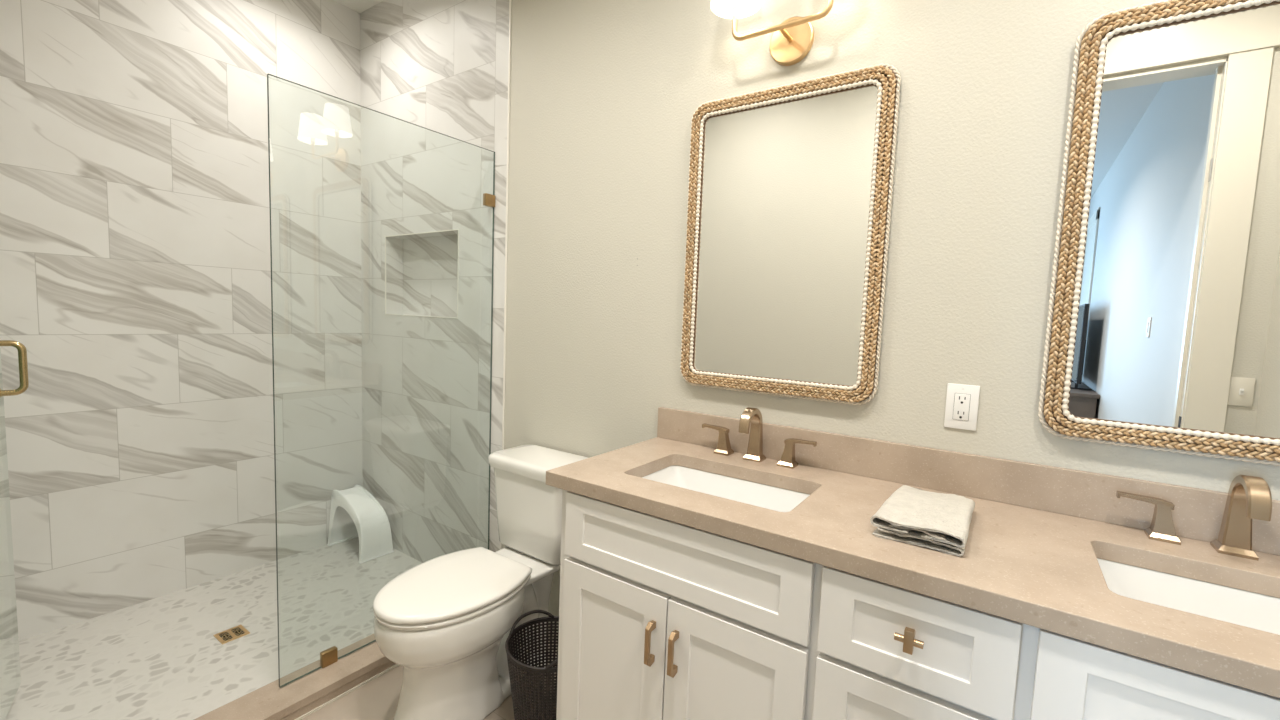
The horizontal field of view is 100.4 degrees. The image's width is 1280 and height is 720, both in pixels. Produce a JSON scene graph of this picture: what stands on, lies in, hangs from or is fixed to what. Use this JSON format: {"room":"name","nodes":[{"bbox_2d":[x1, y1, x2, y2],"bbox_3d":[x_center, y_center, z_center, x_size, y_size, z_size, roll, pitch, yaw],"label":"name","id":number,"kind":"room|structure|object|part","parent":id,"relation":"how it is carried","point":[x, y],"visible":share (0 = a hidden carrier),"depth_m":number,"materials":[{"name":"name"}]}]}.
{"room":"bathroom","nodes":[
{"label":"bathroom","id":0,"kind":"room"},
{"bbox_2d":[0,0,362,640],"bbox_3d":[-2.051,-0.335,2.367,0.100,3.000,1.820,5,6,34],"label":"wall","id":1,"kind":"structure","parent":0,"point":[135,262],"depth_m":2.32,"materials":[{"name":"tile"}]},
{"bbox_2d":[5,537,421,719],"bbox_3d":[-1.635,1.145,2.151,1.059,0.120,1.600,5,6,34],"label":"floor","id":2,"kind":"structure","parent":0,"point":[160,658],"depth_m":2.06,"materials":[{"name":"tile"}]},
{"bbox_2d":[213,625,249,643],"bbox_3d":[-1.618,1.087,2.114,0.092,0.003,0.092,5,6,34],"label":"shower drain","id":3,"kind":"object","parent":2,"relation":"on","point":[223,637],"visible":1,"depth_m":2.11,"materials":[{"name":"gold metal"}]},
{"bbox_2d":[327,484,393,563],"bbox_3d":[-1.517,0.870,2.888,0.351,0.314,0.182,5,6,34],"label":"stool","id":4,"kind":"object","parent":2,"relation":"on","point":[355,512],"visible":1,"depth_m":2.85,"materials":[{"name":"plastic"}]},
{"bbox_2d":[334,0,382,12],"bbox_3d":[-0.377,-1.724,1.122,4.039,0.100,1.850,5,6,34],"label":"ceiling","id":5,"kind":"structure","parent":0,"point":[359,6],"depth_m":2.77,"materials":[{"name":"white paint"}]},
{"bbox_2d":[301,631,557,719],"bbox_3d":[-0.074,1.310,1.006,2.735,0.100,1.720,5,6,34],"label":"floor","id":6,"kind":"structure","parent":0,"point":[377,699],"depth_m":1.80,"materials":[{"name":"beige tile"}]},
{"bbox_2d":[194,634,395,719],"bbox_3d":[-1.137,1.145,1.806,0.164,0.116,1.600,5,6,34],"label":"shower curb","id":7,"kind":"object","parent":6,"relation":"on","point":[297,698],"visible":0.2,"depth_m":1.78,"materials":[{"name":"beige stone"}]},
{"bbox_2d":[0,340,28,719],"bbox_3d":[-1.761,0.110,1.394,0.132,1.947,0.686,-2,6,-40],"label":"shower door","id":8,"kind":"structure","parent":7,"relation":"attached to","point":[10,673],"depth_m":1.64,"materials":[{"name":"clear glass"}]},
{"bbox_3d":[-1.921,0.025,1.632,0.062,0.180,0.028,-2,6,-40],"label":"handle","id":9,"kind":"part","parent":8,"relation":"part of","materials":[{"name":"gold metal"}]},
{"bbox_2d":[295,664,398,719],"bbox_3d":[-1.071,1.155,1.761,0.004,0.008,1.600,5,6,34],"label":"trim","id":10,"kind":"structure","parent":7,"relation":"attached to","point":[396,665],"depth_m":1.84,"materials":[{"name":"beige paint"}]},
{"bbox_2d":[267,74,494,687],"bbox_3d":[-0.912,0.093,2.040,0.022,1.957,0.862,5,6,34],"label":"screen","id":11,"kind":"object","parent":7,"relation":"on","point":[329,656],"visible":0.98,"depth_m":1.87,"materials":[{"name":"clear glass"}]},
{"bbox_2d":[373,445,586,719],"bbox_3d":[-0.541,0.793,1.865,0.408,0.817,0.760,5,6,34],"label":"toilet","id":12,"kind":"object","parent":6,"relation":"on","point":[448,620],"visible":0.83,"depth_m":1.73,"materials":[{"name":"ceramic"}]},
{"bbox_3d":[-0.623,0.754,1.741,0.376,0.018,0.465,5,6,34],"label":"seat","id":13,"kind":"part","parent":12,"relation":"part of","materials":[{"name":"plastic"}]},
{"bbox_3d":[-0.621,0.730,1.741,0.378,0.024,0.471,5,6,34],"label":"lid","id":14,"kind":"part","parent":12,"relation":"part of","materials":[{"name":"plastic"}]},
{"bbox_3d":[-0.554,0.979,1.873,0.375,0.445,0.736,5,6,34],"label":"bowl","id":15,"kind":"part","parent":12,"relation":"part of","materials":[{"name":"ceramic"}]},
{"bbox_3d":[-0.380,0.583,2.071,0.378,0.322,0.206,5,6,34],"label":"tank","id":16,"kind":"part","parent":12,"relation":"part of","materials":[{"name":"ceramic"}]},
{"bbox_3d":[-0.376,0.398,2.052,0.408,0.048,0.229,5,6,34],"label":"tank lid","id":17,"kind":"part","parent":12,"relation":"part of","materials":[{"name":"ceramic"}]},
{"bbox_2d":[505,610,558,719],"bbox_3d":[-0.291,1.025,1.706,0.277,0.335,0.277,2,5,4],"label":"basket","id":18,"kind":"object","parent":6,"relation":"on","point":[526,679],"visible":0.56,"depth_m":1.64,"materials":[{"name":"black wicker"}]},
{"bbox_3d":[-0.366,0.868,1.782,0.173,0.041,0.038,-2,6,-42],"label":"handle","id":19,"kind":"part","parent":18,"relation":"part of","materials":[{"name":"black wicker"}]},
{"bbox_3d":[-0.204,0.889,1.606,0.173,0.041,0.038,-2,6,-42],"label":"handle","id":20,"kind":"part","parent":18,"relation":"part of","materials":[{"name":"black wicker"}]},
{"bbox_2d":[556,489,819,719],"bbox_3d":[0.195,0.789,1.476,0.684,0.879,0.589,5,6,34],"label":"base cabinet","id":21,"kind":"object","parent":6,"relation":"on","point":[660,619],"visible":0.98,"depth_m":1.22,"materials":[{"name":"paint"}]},
{"bbox_3d":[-0.075,0.825,1.356,0.320,0.572,0.020,5,6,34],"label":"door","id":22,"kind":"part","parent":21,"relation":"part of","materials":[{"name":"paint"}]},
{"bbox_3d":[0.023,0.665,1.248,0.011,0.107,0.031,5,6,34],"label":"handle","id":23,"kind":"part","parent":21,"relation":"part of","materials":[{"name":"gold metal"}]},
{"bbox_3d":[0.075,0.670,1.213,0.011,0.107,0.031,5,6,34],"label":"handle","id":24,"kind":"part","parent":21,"relation":"part of","materials":[{"name":"gold metal"}]},
{"bbox_3d":[0.073,0.455,1.233,0.644,0.170,0.020,5,6,34],"label":"false drawer","id":25,"kind":"part","parent":21,"relation":"part of","materials":[{"name":"paint"}]},
{"bbox_3d":[0.191,0.850,1.173,0.320,0.572,0.020,5,6,34],"label":"door","id":26,"kind":"part","parent":21,"relation":"part of","materials":[{"name":"paint"}]},
{"bbox_2d":[546,437,1279,697],"bbox_3d":[0.660,0.374,1.145,1.831,0.038,0.567,5,6,34],"label":"countertop","id":27,"kind":"structure","parent":21,"relation":"on","point":[1041,569],"depth_m":1.03,"materials":[{"name":"beige stone"}]},
{"bbox_2d":[642,465,808,511],"bbox_3d":[0.213,0.417,1.432,0.508,0.128,0.328,5,6,34],"label":"undermount sink","id":28,"kind":"object","parent":27,"relation":"in","point":[752,493],"visible":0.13,"depth_m":1.56,"materials":[{"name":"ceramic"}]},
{"bbox_2d":[702,407,816,468],"bbox_3d":[0.332,0.223,1.592,0.362,0.164,0.127,5,6,34],"label":"faucet","id":29,"kind":"object","parent":27,"relation":"on","point":[751,415],"visible":1,"depth_m":1.61,"materials":[{"name":"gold metal"}]},
{"bbox_3d":[0.241,0.218,1.700,0.088,0.018,0.022,5,6,34],"label":"lever","id":30,"kind":"part","parent":29,"relation":"part of","materials":[{"name":"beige metal"}]},
{"bbox_3d":[0.267,0.258,1.684,0.048,0.074,0.048,5,6,34],"label":"handle","id":31,"kind":"part","parent":29,"relation":"part of","materials":[{"name":"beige metal"}]},
{"bbox_3d":[0.332,0.223,1.592,0.054,0.164,0.127,5,6,34],"label":"spout","id":32,"kind":"part","parent":29,"relation":"part of","materials":[{"name":"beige metal"}]},
{"bbox_3d":[0.436,0.274,1.568,0.048,0.074,0.048,5,6,34],"label":"handle","id":33,"kind":"part","parent":29,"relation":"part of","materials":[{"name":"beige metal"}]},
{"bbox_3d":[0.465,0.239,1.546,0.088,0.018,0.022,5,6,34],"label":"lever","id":34,"kind":"part","parent":29,"relation":"part of","materials":[{"name":"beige metal"}]},
{"bbox_2d":[870,485,974,556],"bbox_3d":[0.620,0.332,1.151,0.167,0.042,0.313,6,6,35],"label":"folded towel","id":35,"kind":"object","parent":27,"relation":"on","point":[940,522],"visible":1,"depth_m":1.07,"materials":[{"name":"fabric"}]},
{"bbox_2d":[1097,558,1279,634],"bbox_3d":[1.035,0.495,0.867,0.508,0.128,0.328,5,6,34],"label":"undermount sink","id":36,"kind":"object","parent":27,"relation":"in","point":[1223,603],"visible":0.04,"depth_m":1.01,"materials":[{"name":"ceramic"}]},
{"bbox_2d":[1116,475,1271,560],"bbox_3d":[1.161,0.302,1.022,0.362,0.164,0.127,5,6,34],"label":"faucet","id":37,"kind":"object","parent":27,"relation":"on","point":[1249,498],"visible":1,"depth_m":1.05,"materials":[{"name":"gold metal"}]},
{"bbox_3d":[1.070,0.297,1.131,0.088,0.018,0.022,5,6,34],"label":"lever","id":38,"kind":"part","parent":37,"relation":"part of","materials":[{"name":"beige metal"}]},
{"bbox_3d":[1.096,0.337,1.115,0.048,0.074,0.048,5,6,34],"label":"handle","id":39,"kind":"part","parent":37,"relation":"part of","materials":[{"name":"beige metal"}]},
{"bbox_3d":[1.161,0.302,1.022,0.054,0.164,0.127,5,6,34],"label":"spout","id":40,"kind":"part","parent":37,"relation":"part of","materials":[{"name":"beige metal"}]},
{"bbox_2d":[809,565,1029,719],"bbox_3d":[0.613,0.829,1.189,0.334,0.879,0.590,5,6,34],"label":"drawers","id":41,"kind":"object","parent":6,"relation":"on","point":[883,651],"visible":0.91,"depth_m":0.95,"materials":[{"name":"paint"}]},
{"bbox_3d":[0.473,0.730,0.971,0.312,0.278,0.020,5,6,34],"label":"drawer","id":42,"kind":"part","parent":41,"relation":"part of","materials":[{"name":"paint"}]},
{"bbox_3d":[0.472,0.484,0.932,0.045,0.040,0.040,5,6,34],"label":"knob","id":43,"kind":"part","parent":41,"relation":"part of","materials":[{"name":"gold metal"}]},
{"bbox_2d":[1020,626,1279,719],"bbox_3d":[1.069,0.873,0.876,0.774,0.879,0.589,5,6,34],"label":"base cabinet","id":44,"kind":"object","parent":6,"relation":"on","point":[1066,678],"visible":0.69,"depth_m":0.79,"materials":[{"name":"paint"}]},
{"bbox_2d":[360,0,508,562],"bbox_3d":[-1.036,-0.324,2.706,1.187,3.000,0.130,5,6,34],"label":"tiled wall","id":45,"kind":"structure","parent":0,"point":[441,66],"depth_m":2.62,"materials":[{"name":"tile"}]},
{"bbox_2d":[385,229,458,318],"bbox_3d":[-1.103,-0.426,2.669,0.620,0.415,0.006,5,6,34],"label":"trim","id":46,"kind":"structure","parent":45,"relation":"attached to","point":[453,229],"depth_m":2.66,"materials":[{"name":"white tile"}]},
{"bbox_2d":[502,0,1279,631],"bbox_3d":[0.582,-0.170,1.594,2.752,3.000,0.130,5,6,34],"label":"wall","id":47,"kind":"structure","parent":0,"point":[605,95],"depth_m":1.56,"materials":[{"name":"beige paint"}]},
{"bbox_2d":[500,0,511,549],"bbox_3d":[-0.581,-0.357,2.307,0.010,2.834,0.004,5,6,34],"label":"trim","id":48,"kind":"structure","parent":47,"relation":"attached to","point":[510,1],"depth_m":2.29,"materials":[{"name":"white"}]},
{"bbox_2d":[710,0,832,65],"bbox_3d":[0.399,-1.013,1.488,0.421,0.300,0.173,5,6,34],"label":"wall sconce","id":49,"kind":"object","parent":47,"relation":"attached to","point":[791,40],"visible":1,"depth_m":1.55,"materials":[{"name":"gold metal"}]},
{"bbox_3d":[0.282,-1.104,1.548,0.147,0.138,0.147,5,6,34],"label":"lamp shade","id":50,"kind":"part","parent":49,"relation":"part of","materials":[{"name":"white glass"}]},
{"bbox_2d":[732,0,739,9],"bbox_3d":[0.281,-1.078,1.550,0.054,0.110,0.054,5,6,34],"label":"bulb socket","id":51,"kind":"object","parent":49,"relation":"attached to","point":[735,3],"depth_m":1.55,"materials":[{"name":"white"}]},
{"bbox_3d":[0.390,-0.972,1.481,0.289,0.105,0.015,5,6,34],"label":"arm","id":52,"kind":"part","parent":49,"relation":"part of","materials":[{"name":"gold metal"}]},
{"bbox_3d":[0.413,-0.929,1.518,0.012,0.013,0.084,6,6,36],"label":"stem","id":53,"kind":"part","parent":49,"relation":"part of","materials":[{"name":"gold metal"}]},
{"bbox_3d":[0.442,-0.931,1.557,0.128,0.128,0.018,5,6,34],"label":"wall plate","id":54,"kind":"part","parent":49,"relation":"part of","materials":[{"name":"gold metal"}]},
{"bbox_2d":[680,64,900,404],"bbox_3d":[0.408,-0.351,1.603,0.627,0.921,0.033,5,6,34],"label":"mirror","id":55,"kind":"object","parent":47,"relation":"attached to","point":[790,187],"visible":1,"depth_m":1.57,"materials":[{"name":"clear glass"}]},
{"bbox_2d":[944,383,979,430],"bbox_3d":[0.821,0.119,1.360,0.071,0.114,0.008,5,6,34],"label":"wall outlet","id":56,"kind":"object","parent":47,"relation":"attached to","point":[962,401],"visible":1,"depth_m":1.36,"materials":[{"name":"white plastic"}]},
{"bbox_2d":[953,393,970,420],"bbox_3d":[0.820,0.119,1.359,0.035,0.068,0.001,5,6,34],"label":"receptacle","id":57,"kind":"object","parent":56,"relation":"attached to","point":[961,401],"depth_m":1.36,"materials":[{"name":"white plastic"}]},
{"bbox_2d":[657,407,1279,554],"bbox_3d":[0.819,0.290,1.365,1.830,0.106,0.020,5,6,34],"label":"backsplash","id":58,"kind":"structure","parent":47,"relation":"attached to","point":[1197,514],"depth_m":1.32,"materials":[{"name":"beige stone"}]},
{"bbox_2d":[1038,0,1279,465],"bbox_3d":[1.219,-0.266,1.046,0.638,0.944,0.033,5,6,34],"label":"mirror","id":59,"kind":"object","parent":47,"relation":"attached to","point":[1163,324],"visible":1,"depth_m":1.12,"materials":[{"name":"clear glass"}]}
]}

